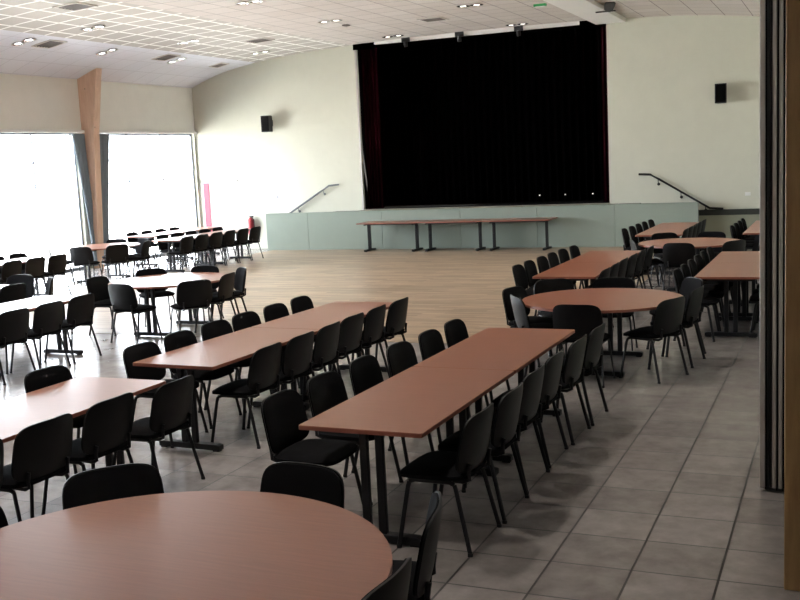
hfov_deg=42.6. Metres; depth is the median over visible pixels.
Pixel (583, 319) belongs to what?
dining chair
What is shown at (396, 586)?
dining chair
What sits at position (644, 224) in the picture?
dining chair
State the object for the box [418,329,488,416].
dining chair
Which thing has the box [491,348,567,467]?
dining chair
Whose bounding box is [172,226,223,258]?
dining table
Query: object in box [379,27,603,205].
stage curtain
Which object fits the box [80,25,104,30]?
recessed light
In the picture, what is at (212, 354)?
dining table
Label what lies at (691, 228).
dining chair
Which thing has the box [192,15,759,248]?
wall
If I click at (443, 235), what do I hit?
panel
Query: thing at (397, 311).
dining chair
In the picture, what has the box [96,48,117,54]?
recessed light
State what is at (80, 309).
dining chair
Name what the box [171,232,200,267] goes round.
dining chair
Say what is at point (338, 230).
panel
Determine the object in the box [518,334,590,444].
dining chair
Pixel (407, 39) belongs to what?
spotlight
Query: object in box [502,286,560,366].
dining chair
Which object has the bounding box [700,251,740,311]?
dining chair
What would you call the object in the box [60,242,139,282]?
round table
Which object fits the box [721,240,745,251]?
dining chair
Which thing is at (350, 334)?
dining chair
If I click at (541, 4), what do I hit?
emergency light
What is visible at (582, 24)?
trim
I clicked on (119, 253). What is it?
dining chair
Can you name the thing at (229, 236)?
dining chair
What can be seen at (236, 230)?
dining table
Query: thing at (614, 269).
dining chair
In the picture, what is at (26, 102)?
wall
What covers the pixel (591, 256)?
dining table
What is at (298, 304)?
dining chair
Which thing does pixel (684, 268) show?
dining chair
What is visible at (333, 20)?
recessed light
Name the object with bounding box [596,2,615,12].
spotlight
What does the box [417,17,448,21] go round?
ceiling vent
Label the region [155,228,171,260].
dining chair
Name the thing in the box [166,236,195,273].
dining chair
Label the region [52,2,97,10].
ceiling vent
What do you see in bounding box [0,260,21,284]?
dining chair
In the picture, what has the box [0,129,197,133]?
trim
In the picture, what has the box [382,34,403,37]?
recessed light
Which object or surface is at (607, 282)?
dining chair
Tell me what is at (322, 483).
dining chair
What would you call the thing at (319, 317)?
dining table
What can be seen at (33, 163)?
window
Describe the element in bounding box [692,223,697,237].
dining chair
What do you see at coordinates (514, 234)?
panel
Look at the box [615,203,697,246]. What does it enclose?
panel
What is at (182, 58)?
recessed light
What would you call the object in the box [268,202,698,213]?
trim
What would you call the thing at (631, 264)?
dining chair
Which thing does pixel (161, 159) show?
window
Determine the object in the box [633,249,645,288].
dining chair
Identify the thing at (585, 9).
beam
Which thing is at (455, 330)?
dining chair
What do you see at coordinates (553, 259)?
dining chair
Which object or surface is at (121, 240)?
dining chair
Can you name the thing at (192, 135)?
wall pier
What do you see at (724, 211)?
trim
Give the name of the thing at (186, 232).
dining chair
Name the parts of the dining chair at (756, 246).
backrest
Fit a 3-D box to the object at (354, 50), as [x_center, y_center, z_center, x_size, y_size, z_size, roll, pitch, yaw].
[-1.072,-4.464,27.057,0.040,4.170,0.027,1,8,23]
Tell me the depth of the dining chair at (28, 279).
15.65 m
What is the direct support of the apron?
attached to the core
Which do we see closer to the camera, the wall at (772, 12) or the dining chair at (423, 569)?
the dining chair at (423, 569)
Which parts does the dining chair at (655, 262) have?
seat, leg, leg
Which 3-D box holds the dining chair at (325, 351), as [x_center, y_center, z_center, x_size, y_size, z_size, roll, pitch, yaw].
[-0.829,0.619,9.591,0.514,0.817,0.528,0,8,22]
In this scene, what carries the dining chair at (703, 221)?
on the floor at (662, 498)
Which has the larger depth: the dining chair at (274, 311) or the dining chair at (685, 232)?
the dining chair at (685, 232)
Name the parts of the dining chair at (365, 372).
leg, backrest, leg, leg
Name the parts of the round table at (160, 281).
leg, leg, leg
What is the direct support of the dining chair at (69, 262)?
on the floor at (662, 498)
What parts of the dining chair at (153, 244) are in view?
backrest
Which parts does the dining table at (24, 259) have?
leg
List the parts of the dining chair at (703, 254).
backrest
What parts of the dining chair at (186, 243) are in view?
seat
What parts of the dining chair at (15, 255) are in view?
backrest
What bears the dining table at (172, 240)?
on the floor at (662, 498)
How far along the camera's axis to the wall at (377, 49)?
28.86 m
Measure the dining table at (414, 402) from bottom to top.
0.740 m
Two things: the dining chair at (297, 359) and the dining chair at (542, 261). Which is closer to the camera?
the dining chair at (297, 359)
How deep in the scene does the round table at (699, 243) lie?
16.60 m
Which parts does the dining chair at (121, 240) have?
backrest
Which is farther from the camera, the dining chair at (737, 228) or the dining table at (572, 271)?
the dining chair at (737, 228)
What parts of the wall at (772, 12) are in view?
panel, panel, panel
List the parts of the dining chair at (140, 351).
leg, seat frame, backrest, seat, leg, leg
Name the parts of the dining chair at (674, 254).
leg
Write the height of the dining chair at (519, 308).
0.817 m
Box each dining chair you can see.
[0,256,4,278]
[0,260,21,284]
[0,283,29,328]
[0,308,35,384]
[0,413,72,521]
[0,439,3,506]
[0,507,7,527]
[7,274,33,297]
[9,253,45,282]
[10,301,70,372]
[24,365,84,474]
[25,257,45,286]
[34,254,71,296]
[41,392,133,514]
[44,293,101,362]
[45,277,53,294]
[47,246,75,282]
[62,463,163,509]
[69,247,102,285]
[86,276,136,335]
[101,244,130,279]
[102,238,130,274]
[108,284,162,343]
[112,375,204,479]
[122,238,149,276]
[123,342,208,447]
[125,240,150,278]
[126,232,155,263]
[135,268,178,326]
[141,230,167,262]
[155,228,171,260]
[156,234,187,267]
[164,330,241,428]
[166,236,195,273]
[169,227,196,256]
[170,279,213,332]
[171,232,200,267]
[180,266,223,320]
[182,234,210,265]
[185,231,212,263]
[194,272,235,332]
[197,232,225,265]
[199,229,227,260]
[201,320,271,412]
[211,230,238,264]
[211,342,281,448]
[212,227,235,259]
[212,267,246,319]
[224,228,251,262]
[232,311,299,388]
[236,226,263,260]
[247,331,313,428]
[260,461,343,507]
[261,389,362,507]
[263,303,326,371]
[280,321,339,401]
[290,296,349,368]
[306,312,363,393]
[307,371,402,504]
[332,304,390,377]
[349,355,433,472]
[357,297,407,358]
[361,557,411,599]
[386,341,458,450]
[392,491,441,599]
[397,403,501,556]
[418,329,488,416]
[438,382,528,523]
[444,319,510,400]
[466,364,549,493]
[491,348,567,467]
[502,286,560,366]
[510,295,564,376]
[512,264,533,295]
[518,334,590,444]
[524,260,538,315]
[534,278,573,356]
[536,256,575,315]
[540,322,607,425]
[547,252,583,288]
[552,304,615,387]
[558,249,584,285]
[569,245,596,288]
[584,262,618,327]
[588,257,627,286]
[592,277,637,350]
[599,267,609,277]
[619,296,688,383]
[621,228,647,250]
[625,253,636,280]
[629,226,654,269]
[630,239,665,290]
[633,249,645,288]
[635,223,659,259]
[641,245,653,288]
[642,221,650,239]
[646,277,705,356]
[648,219,654,257]
[650,232,678,283]
[650,285,705,367]
[659,228,688,271]
[663,243,695,290]
[664,225,693,270]
[673,269,719,341]
[680,264,723,330]
[681,219,705,237]
[688,259,729,315]
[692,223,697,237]
[694,255,732,315]
[695,221,701,252]
[697,231,725,255]
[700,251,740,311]
[707,247,741,305]
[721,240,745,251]
[730,225,753,248]
[734,223,753,242]
[737,220,754,239]
[741,218,755,250]
[749,293,759,337]
[752,234,759,283]
[753,287,759,329]
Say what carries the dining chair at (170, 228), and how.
on the floor at (662, 498)
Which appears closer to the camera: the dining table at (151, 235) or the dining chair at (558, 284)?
the dining chair at (558, 284)
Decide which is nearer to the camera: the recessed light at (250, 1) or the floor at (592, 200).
the recessed light at (250, 1)
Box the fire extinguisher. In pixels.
[248,216,254,233]
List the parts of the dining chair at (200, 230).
backrest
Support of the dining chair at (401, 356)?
on the floor at (662, 498)
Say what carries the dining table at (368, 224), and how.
on the floor at (662, 498)
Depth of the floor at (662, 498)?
7.91 m
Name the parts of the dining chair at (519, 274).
backrest, seat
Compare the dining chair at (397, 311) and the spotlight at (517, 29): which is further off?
the spotlight at (517, 29)
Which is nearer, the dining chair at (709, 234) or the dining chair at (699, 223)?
the dining chair at (709, 234)
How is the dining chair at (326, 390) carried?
on the floor at (662, 498)
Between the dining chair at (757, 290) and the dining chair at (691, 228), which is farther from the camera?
the dining chair at (691, 228)
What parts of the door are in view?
edge panel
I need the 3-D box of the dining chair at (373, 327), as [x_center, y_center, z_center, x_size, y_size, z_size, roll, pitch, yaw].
[-0.412,0.464,10.577,0.514,0.817,0.528,0,8,22]
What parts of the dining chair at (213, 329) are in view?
leg, backrest, seat, leg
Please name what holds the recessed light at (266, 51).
in the ceiling
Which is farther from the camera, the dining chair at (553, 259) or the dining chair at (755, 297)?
the dining chair at (553, 259)
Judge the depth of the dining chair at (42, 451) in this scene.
6.22 m
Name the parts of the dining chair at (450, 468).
leg, seat frame, leg, seat, leg, backrest, leg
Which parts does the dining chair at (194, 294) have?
leg, leg, seat, seat frame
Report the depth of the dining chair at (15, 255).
20.23 m
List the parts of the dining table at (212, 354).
leg, leg, leg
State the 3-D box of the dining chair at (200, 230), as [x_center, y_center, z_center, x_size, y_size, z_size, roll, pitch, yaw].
[-4.624,-1.345,25.275,0.514,0.817,0.528,1,8,23]
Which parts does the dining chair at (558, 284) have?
seat, backrest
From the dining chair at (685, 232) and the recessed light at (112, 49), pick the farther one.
the recessed light at (112, 49)
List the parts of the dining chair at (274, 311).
backrest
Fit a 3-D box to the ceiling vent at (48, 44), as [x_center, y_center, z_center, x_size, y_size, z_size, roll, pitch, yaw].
[-7.313,-5.340,21.384,0.516,0.105,0.520,1,8,23]
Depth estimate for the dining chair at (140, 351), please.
8.80 m
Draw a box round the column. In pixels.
[77,68,103,267]
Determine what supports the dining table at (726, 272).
on the floor at (662, 498)
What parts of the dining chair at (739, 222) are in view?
backrest, seat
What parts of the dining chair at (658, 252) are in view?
seat, backrest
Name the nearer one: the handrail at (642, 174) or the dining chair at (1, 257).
the dining chair at (1, 257)
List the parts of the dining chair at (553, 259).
backrest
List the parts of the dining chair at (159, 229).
backrest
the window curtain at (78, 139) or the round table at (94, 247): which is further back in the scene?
the window curtain at (78, 139)
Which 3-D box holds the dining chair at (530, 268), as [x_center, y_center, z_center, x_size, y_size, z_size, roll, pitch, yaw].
[1.991,-0.135,14.117,0.514,0.817,0.528,1,8,23]
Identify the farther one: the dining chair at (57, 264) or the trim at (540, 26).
the trim at (540, 26)
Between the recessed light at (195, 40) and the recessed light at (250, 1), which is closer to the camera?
the recessed light at (250, 1)
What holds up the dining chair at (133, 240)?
on the floor at (662, 498)
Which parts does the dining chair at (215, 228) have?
backrest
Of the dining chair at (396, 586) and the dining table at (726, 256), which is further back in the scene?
the dining table at (726, 256)
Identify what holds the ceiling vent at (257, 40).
in the ceiling
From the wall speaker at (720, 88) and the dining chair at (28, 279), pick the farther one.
the wall speaker at (720, 88)
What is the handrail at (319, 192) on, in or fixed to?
attached to the wall at (665, 121)
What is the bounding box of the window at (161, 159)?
[99,133,198,265]
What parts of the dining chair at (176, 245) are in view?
backrest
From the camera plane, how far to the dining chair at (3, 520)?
4.77 m
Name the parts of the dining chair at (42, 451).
seat frame, leg, leg, seat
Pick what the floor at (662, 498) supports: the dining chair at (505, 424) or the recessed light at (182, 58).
the dining chair at (505, 424)
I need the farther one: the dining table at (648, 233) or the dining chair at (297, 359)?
the dining table at (648, 233)
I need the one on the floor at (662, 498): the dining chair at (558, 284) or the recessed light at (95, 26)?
the dining chair at (558, 284)
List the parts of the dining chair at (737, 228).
backrest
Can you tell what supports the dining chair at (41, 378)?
on the floor at (662, 498)
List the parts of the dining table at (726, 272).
leg, leg, leg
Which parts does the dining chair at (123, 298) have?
leg, leg, seat, leg, seat frame, leg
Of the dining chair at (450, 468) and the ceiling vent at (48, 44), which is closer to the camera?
the dining chair at (450, 468)
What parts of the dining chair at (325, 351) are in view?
leg, seat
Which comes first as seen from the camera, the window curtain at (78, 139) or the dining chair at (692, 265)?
the dining chair at (692, 265)
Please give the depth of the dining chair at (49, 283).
15.01 m
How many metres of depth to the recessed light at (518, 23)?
24.37 m
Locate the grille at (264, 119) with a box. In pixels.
[261,116,268,130]
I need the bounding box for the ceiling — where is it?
[0,0,759,87]
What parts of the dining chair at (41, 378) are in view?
backrest, leg, leg, seat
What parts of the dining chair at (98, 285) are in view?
backrest, seat, leg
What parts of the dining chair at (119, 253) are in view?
seat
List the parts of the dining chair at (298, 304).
backrest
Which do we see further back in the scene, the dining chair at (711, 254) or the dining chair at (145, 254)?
the dining chair at (145, 254)
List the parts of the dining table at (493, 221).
leg, leg, leg, leg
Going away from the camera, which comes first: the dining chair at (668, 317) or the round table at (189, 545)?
the round table at (189, 545)
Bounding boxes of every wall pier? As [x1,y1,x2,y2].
[69,133,92,268]
[187,134,201,232]
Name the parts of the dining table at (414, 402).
leg, leg, leg, leg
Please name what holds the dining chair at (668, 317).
on the floor at (662, 498)
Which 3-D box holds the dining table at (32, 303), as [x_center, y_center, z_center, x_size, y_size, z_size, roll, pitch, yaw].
[-4.649,0.432,12.575,0.804,0.740,1.749,1,8,23]
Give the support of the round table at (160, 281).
on the floor at (662, 498)
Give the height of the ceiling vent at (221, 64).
0.087 m
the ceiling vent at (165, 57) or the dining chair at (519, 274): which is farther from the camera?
the ceiling vent at (165, 57)
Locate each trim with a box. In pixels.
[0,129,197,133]
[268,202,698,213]
[353,20,605,49]
[374,21,578,44]
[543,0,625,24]
[699,208,759,215]
[784,0,799,590]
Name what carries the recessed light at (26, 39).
in the ceiling
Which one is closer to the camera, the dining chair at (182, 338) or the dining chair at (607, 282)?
the dining chair at (182, 338)
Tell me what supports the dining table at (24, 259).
on the floor at (662, 498)
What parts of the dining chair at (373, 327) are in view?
seat, leg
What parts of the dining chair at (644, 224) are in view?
backrest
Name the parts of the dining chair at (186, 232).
backrest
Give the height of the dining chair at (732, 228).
0.817 m
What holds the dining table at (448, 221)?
on the floor at (662, 498)
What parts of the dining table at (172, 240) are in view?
leg, leg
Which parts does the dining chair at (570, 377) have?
seat, leg, backrest, leg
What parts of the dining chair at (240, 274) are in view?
seat, leg, backrest, leg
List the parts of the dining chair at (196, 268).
backrest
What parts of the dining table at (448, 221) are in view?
leg, leg, leg, leg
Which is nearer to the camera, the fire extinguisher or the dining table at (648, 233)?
the dining table at (648, 233)
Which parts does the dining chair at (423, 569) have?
seat, backrest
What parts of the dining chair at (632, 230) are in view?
backrest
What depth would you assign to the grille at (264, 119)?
27.76 m
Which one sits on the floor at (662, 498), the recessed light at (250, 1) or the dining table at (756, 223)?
the dining table at (756, 223)
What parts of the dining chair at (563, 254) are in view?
backrest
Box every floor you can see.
[0,247,799,599]
[366,199,609,209]
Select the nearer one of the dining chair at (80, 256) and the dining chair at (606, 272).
the dining chair at (606, 272)
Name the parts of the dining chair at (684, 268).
backrest, seat, leg, leg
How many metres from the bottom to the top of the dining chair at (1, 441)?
0.817 m
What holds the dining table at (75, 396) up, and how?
on the floor at (662, 498)
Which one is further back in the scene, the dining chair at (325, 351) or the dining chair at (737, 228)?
the dining chair at (737, 228)
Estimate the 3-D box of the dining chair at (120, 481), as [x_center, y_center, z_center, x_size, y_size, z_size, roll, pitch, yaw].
[-1.345,1.271,5.005,0.528,0.817,0.514,-6,9,-24]
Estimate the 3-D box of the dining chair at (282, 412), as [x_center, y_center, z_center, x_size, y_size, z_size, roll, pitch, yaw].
[-0.570,1.015,6.605,0.514,0.817,0.528,1,9,24]
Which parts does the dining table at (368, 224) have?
leg, leg, leg, leg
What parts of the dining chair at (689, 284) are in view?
leg, seat, leg, leg, backrest, leg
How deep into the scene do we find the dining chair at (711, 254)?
14.79 m
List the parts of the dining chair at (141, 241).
backrest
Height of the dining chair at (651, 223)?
0.817 m
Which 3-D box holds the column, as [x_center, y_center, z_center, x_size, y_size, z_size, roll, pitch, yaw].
[-7.334,-3.164,24.864,0.610,4.785,0.200,1,8,23]
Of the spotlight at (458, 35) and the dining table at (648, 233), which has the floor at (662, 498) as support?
the dining table at (648, 233)
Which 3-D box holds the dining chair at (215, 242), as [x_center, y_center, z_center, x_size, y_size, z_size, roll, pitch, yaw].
[-4.436,-1.178,23.991,0.514,0.817,0.528,1,9,24]
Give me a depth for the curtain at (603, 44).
24.83 m
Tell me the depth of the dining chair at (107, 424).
6.76 m
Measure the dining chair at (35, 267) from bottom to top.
0.817 m
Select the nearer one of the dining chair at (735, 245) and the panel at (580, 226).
the dining chair at (735, 245)
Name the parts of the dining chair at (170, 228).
backrest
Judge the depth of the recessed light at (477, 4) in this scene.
20.97 m
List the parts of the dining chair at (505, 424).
leg, leg, seat, leg, backrest, leg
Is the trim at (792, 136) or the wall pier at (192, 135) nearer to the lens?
the trim at (792, 136)
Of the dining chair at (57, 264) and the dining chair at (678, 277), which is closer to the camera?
the dining chair at (678, 277)
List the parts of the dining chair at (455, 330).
backrest, leg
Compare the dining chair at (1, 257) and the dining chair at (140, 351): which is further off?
the dining chair at (1, 257)
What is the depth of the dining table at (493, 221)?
24.44 m
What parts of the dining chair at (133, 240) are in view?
backrest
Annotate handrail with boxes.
[289,184,338,212]
[638,173,722,209]
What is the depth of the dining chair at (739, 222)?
19.57 m
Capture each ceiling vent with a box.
[31,39,66,48]
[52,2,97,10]
[151,54,180,60]
[209,62,229,67]
[243,37,274,42]
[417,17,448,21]
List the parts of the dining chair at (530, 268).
backrest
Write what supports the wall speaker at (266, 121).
attached to the wall at (665, 121)
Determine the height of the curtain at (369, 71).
4.280 m
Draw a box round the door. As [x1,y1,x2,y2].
[201,179,240,248]
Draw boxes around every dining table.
[0,257,49,295]
[0,295,83,376]
[0,376,165,469]
[127,231,185,265]
[133,327,319,451]
[152,234,215,271]
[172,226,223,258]
[193,229,249,263]
[252,301,392,399]
[299,366,513,547]
[356,220,425,251]
[414,327,574,462]
[417,219,487,251]
[482,217,557,250]
[532,262,616,287]
[567,250,641,284]
[635,228,686,274]
[650,222,698,237]
[695,263,759,337]
[710,251,759,316]
[743,226,759,235]
[750,221,759,226]
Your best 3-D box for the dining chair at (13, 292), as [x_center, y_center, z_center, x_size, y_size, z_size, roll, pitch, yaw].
[-5.584,0.178,14.484,0.514,0.817,0.528,1,9,25]
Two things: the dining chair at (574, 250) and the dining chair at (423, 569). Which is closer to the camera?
the dining chair at (423, 569)
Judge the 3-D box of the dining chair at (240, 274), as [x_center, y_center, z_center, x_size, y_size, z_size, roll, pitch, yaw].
[-2.509,-0.052,15.084,0.514,0.817,0.528,-6,9,-24]
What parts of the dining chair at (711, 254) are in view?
backrest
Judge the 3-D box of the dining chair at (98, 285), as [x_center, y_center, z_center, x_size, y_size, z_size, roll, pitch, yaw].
[-4.169,0.071,14.765,0.514,0.817,0.528,0,8,22]
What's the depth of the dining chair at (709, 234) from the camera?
17.44 m
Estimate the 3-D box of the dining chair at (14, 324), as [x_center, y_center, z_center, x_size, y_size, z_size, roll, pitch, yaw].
[-4.528,0.509,11.693,0.514,0.817,0.528,1,8,24]
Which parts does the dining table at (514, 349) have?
leg, leg, leg, leg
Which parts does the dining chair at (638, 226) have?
backrest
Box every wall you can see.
[0,73,194,130]
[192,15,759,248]
[357,48,386,207]
[760,0,785,490]
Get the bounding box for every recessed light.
[11,38,35,45]
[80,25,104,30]
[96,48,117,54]
[167,57,186,63]
[177,39,198,44]
[235,0,262,4]
[250,50,269,54]
[318,19,341,22]
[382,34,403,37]
[457,3,482,7]
[505,23,527,25]
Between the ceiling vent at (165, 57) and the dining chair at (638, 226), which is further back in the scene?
the ceiling vent at (165, 57)
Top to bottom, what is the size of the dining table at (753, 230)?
0.740 m
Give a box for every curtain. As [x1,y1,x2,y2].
[72,134,108,265]
[360,48,383,208]
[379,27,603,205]
[600,26,609,201]
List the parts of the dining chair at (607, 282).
backrest, seat, leg, leg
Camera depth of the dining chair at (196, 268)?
15.63 m
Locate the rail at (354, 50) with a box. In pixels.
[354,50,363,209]
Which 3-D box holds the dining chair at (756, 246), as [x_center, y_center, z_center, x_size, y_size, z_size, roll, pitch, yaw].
[5.556,-0.629,16.477,0.514,0.817,0.528,-1,8,9]
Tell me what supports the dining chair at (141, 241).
on the floor at (662, 498)
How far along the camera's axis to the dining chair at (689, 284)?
11.51 m
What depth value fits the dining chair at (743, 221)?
20.13 m
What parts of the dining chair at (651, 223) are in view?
backrest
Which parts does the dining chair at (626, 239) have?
backrest, seat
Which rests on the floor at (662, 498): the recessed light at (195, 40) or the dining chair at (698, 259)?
the dining chair at (698, 259)
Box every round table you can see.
[0,490,392,599]
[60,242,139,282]
[108,272,226,335]
[522,288,682,376]
[638,238,739,291]
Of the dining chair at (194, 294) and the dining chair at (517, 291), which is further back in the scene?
the dining chair at (194, 294)
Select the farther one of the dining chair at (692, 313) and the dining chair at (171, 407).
the dining chair at (692, 313)
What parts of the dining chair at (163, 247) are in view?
backrest, seat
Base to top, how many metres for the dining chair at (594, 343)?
0.817 m
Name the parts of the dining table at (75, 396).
leg, leg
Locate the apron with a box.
[359,203,609,210]
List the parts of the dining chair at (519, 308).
seat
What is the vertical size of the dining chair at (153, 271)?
0.817 m
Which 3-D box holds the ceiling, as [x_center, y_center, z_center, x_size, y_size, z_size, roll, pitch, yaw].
[-2.674,-4.620,12.767,18.730,1.500,27.400,1,8,23]
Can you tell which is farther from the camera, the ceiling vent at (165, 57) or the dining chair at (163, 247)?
the ceiling vent at (165, 57)
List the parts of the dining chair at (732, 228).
backrest, seat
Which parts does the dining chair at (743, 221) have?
backrest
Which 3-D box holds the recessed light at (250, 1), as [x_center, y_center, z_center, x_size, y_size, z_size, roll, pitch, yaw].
[-2.828,-5.571,19.182,0.570,0.024,0.280,0,8,24]
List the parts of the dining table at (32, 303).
leg, leg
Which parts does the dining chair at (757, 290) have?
seat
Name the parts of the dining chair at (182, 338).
backrest, leg, seat, leg, leg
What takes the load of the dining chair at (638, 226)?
on the floor at (662, 498)
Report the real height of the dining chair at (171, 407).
0.817 m
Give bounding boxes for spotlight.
[401,37,409,46]
[455,31,463,41]
[514,26,522,35]
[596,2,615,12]
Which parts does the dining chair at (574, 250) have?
backrest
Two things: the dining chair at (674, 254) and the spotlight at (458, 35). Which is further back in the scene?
the spotlight at (458, 35)
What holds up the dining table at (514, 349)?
on the floor at (662, 498)
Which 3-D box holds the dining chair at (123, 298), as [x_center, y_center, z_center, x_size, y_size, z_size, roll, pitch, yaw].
[-3.627,0.155,13.961,0.528,0.817,0.514,2,9,32]
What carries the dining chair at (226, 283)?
on the floor at (662, 498)
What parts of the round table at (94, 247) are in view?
leg, leg, leg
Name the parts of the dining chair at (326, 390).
backrest, seat frame, seat, leg, leg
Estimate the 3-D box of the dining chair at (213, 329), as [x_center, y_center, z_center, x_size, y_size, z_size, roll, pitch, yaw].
[-1.582,0.616,9.874,0.514,0.817,0.528,1,9,25]
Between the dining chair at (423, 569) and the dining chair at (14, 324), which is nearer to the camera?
the dining chair at (423, 569)
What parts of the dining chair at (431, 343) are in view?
backrest, leg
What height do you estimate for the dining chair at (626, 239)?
0.817 m
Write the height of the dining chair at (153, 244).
0.817 m
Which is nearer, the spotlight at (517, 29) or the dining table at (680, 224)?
the dining table at (680, 224)
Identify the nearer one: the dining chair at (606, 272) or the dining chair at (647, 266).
the dining chair at (606, 272)
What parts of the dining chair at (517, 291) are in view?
backrest, seat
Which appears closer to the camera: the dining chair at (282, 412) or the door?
the dining chair at (282, 412)
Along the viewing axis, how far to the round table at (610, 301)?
10.80 m
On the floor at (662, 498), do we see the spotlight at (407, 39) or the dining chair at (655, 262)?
the dining chair at (655, 262)
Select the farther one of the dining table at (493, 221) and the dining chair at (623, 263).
the dining table at (493, 221)
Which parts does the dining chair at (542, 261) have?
backrest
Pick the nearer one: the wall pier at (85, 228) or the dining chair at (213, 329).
the dining chair at (213, 329)
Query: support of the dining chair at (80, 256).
on the floor at (662, 498)
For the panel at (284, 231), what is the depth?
27.68 m
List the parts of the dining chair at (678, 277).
backrest, seat, leg, leg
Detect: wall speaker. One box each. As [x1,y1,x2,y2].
[260,115,272,131]
[715,83,726,103]
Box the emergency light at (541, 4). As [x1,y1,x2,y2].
[533,3,546,6]
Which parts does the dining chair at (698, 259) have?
backrest, seat, leg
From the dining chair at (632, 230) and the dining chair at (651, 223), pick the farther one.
the dining chair at (651, 223)
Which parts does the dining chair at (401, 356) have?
backrest, leg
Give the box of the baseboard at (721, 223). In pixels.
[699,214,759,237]
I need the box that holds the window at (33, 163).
[0,133,83,271]
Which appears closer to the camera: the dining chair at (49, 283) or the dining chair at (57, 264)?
the dining chair at (49, 283)
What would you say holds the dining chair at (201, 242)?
on the floor at (662, 498)
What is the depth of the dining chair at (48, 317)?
12.05 m
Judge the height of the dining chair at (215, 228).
0.817 m
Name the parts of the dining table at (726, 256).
leg, leg, leg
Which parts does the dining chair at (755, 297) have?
leg, seat, leg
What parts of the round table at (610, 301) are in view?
leg, leg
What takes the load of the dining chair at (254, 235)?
on the floor at (662, 498)
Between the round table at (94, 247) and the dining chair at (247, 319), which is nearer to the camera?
the dining chair at (247, 319)
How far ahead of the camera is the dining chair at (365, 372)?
7.70 m
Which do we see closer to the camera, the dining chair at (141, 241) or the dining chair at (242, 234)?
the dining chair at (141, 241)
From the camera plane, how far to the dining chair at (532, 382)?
7.00 m
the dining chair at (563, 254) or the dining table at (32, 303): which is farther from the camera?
the dining chair at (563, 254)
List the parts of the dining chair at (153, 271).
backrest, seat, leg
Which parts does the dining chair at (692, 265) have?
backrest, seat, leg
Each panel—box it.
[266,213,309,249]
[307,211,382,249]
[381,209,460,248]
[460,207,537,247]
[537,205,615,246]
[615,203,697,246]
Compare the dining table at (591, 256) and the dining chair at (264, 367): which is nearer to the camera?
the dining chair at (264, 367)
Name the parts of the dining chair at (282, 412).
backrest, seat, leg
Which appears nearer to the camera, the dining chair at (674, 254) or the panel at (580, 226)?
the dining chair at (674, 254)
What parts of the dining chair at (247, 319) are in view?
backrest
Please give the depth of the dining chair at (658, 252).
17.67 m
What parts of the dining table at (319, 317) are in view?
leg, leg, leg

